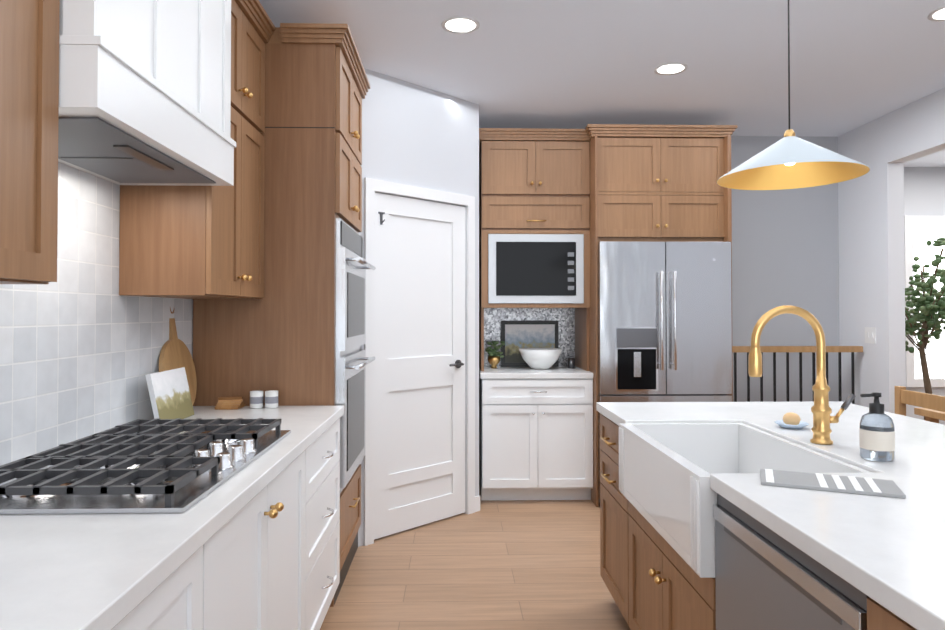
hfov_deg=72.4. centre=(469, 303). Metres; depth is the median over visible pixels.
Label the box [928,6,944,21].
recessed light
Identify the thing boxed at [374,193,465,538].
pantry door
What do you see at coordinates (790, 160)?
pendant lamp
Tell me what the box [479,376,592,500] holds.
base cabinet
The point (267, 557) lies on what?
base cabinet
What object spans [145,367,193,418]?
canvas
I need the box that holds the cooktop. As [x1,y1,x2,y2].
[0,418,290,513]
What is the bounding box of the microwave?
[488,234,583,302]
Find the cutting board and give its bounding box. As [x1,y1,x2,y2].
[159,308,196,404]
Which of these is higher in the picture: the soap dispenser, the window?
the window
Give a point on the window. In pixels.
(920, 232)
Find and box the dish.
[774,412,808,428]
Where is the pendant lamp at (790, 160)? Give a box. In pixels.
[717,0,869,189]
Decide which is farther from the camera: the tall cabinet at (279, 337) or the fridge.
the fridge
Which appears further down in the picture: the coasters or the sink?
the sink
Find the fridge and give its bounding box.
[598,242,731,502]
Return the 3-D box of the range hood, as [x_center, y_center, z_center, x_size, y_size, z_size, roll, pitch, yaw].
[-1.027,-0.904,1.863,0.410,0.979,0.889,0,-1,-1]
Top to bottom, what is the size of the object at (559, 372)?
0.040 m
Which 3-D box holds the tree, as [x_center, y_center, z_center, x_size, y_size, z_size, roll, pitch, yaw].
[3.629,0.468,5.155,1.006,1.887,1.017,0,-1,-1]
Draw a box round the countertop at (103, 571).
[0,405,343,629]
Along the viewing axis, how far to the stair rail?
4.87 m
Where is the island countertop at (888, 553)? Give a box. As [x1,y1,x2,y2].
[596,401,944,629]
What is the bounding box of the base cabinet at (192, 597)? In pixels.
[112,526,223,629]
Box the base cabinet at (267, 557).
[224,444,311,629]
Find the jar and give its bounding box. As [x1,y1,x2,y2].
[567,358,574,367]
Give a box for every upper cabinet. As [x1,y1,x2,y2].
[0,0,59,283]
[119,0,274,298]
[479,128,589,370]
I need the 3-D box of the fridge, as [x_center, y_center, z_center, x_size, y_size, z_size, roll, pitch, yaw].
[1.336,0.483,4.743,0.908,1.805,0.772,0,-1,-1]
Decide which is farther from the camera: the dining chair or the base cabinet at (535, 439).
the base cabinet at (535, 439)
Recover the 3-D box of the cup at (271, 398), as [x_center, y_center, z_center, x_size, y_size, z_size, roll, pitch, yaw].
[-0.883,0.427,2.881,0.059,0.072,0.058,0,-1,-1]
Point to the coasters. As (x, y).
(226, 403)
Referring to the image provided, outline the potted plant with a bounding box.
[485,341,504,367]
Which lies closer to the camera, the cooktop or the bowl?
the cooktop
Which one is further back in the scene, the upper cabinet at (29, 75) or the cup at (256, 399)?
the cup at (256, 399)
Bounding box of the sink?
[619,423,871,577]
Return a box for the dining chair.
[894,386,944,415]
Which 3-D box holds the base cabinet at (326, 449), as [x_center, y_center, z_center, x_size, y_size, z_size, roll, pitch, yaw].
[-0.914,0.937,2.556,0.668,0.876,0.755,0,-1,-1]
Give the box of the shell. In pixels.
[0,0,944,629]
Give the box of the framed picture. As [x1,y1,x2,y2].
[501,321,558,366]
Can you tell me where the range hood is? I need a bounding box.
[58,0,235,185]
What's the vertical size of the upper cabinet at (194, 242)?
1.250 m
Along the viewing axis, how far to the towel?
1.57 m
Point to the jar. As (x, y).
(571, 362)
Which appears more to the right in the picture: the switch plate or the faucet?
the switch plate
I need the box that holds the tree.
[905,238,944,419]
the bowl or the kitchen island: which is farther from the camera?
the bowl
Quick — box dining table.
[914,408,944,422]
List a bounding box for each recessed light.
[441,16,479,33]
[654,62,687,74]
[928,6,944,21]
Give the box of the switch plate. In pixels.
[865,327,875,343]
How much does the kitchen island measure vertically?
0.874 m
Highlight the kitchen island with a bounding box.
[600,414,916,629]
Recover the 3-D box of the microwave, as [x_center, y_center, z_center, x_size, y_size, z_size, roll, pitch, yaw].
[0.472,-0.247,4.785,0.683,0.495,0.333,0,-1,-1]
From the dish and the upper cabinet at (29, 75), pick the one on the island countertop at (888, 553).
the dish
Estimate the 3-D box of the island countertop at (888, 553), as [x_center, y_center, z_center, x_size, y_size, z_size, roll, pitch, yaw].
[1.239,0.458,1.034,1.180,0.040,4.070,0,-1,-1]
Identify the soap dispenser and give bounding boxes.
[859,392,894,461]
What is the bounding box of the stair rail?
[732,346,862,403]
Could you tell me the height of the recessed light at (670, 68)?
0.004 m
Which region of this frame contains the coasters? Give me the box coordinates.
[215,397,244,409]
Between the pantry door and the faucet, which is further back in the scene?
the pantry door
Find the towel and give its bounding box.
[760,469,905,498]
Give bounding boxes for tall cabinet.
[193,23,375,606]
[585,124,737,506]
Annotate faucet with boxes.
[748,305,855,444]
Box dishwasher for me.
[713,493,869,629]
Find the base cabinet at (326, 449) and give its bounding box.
[312,418,339,629]
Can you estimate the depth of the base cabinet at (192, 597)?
1.27 m
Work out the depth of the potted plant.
4.90 m
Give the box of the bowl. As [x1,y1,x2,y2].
[519,348,561,369]
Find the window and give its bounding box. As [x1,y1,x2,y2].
[904,215,944,386]
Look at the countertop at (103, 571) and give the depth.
1.18 m
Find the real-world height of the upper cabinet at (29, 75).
1.250 m
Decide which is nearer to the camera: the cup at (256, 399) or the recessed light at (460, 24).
the cup at (256, 399)
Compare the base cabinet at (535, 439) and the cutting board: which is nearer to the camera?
the cutting board
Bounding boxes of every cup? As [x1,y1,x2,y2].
[250,391,263,407]
[265,390,277,407]
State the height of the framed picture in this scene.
0.360 m

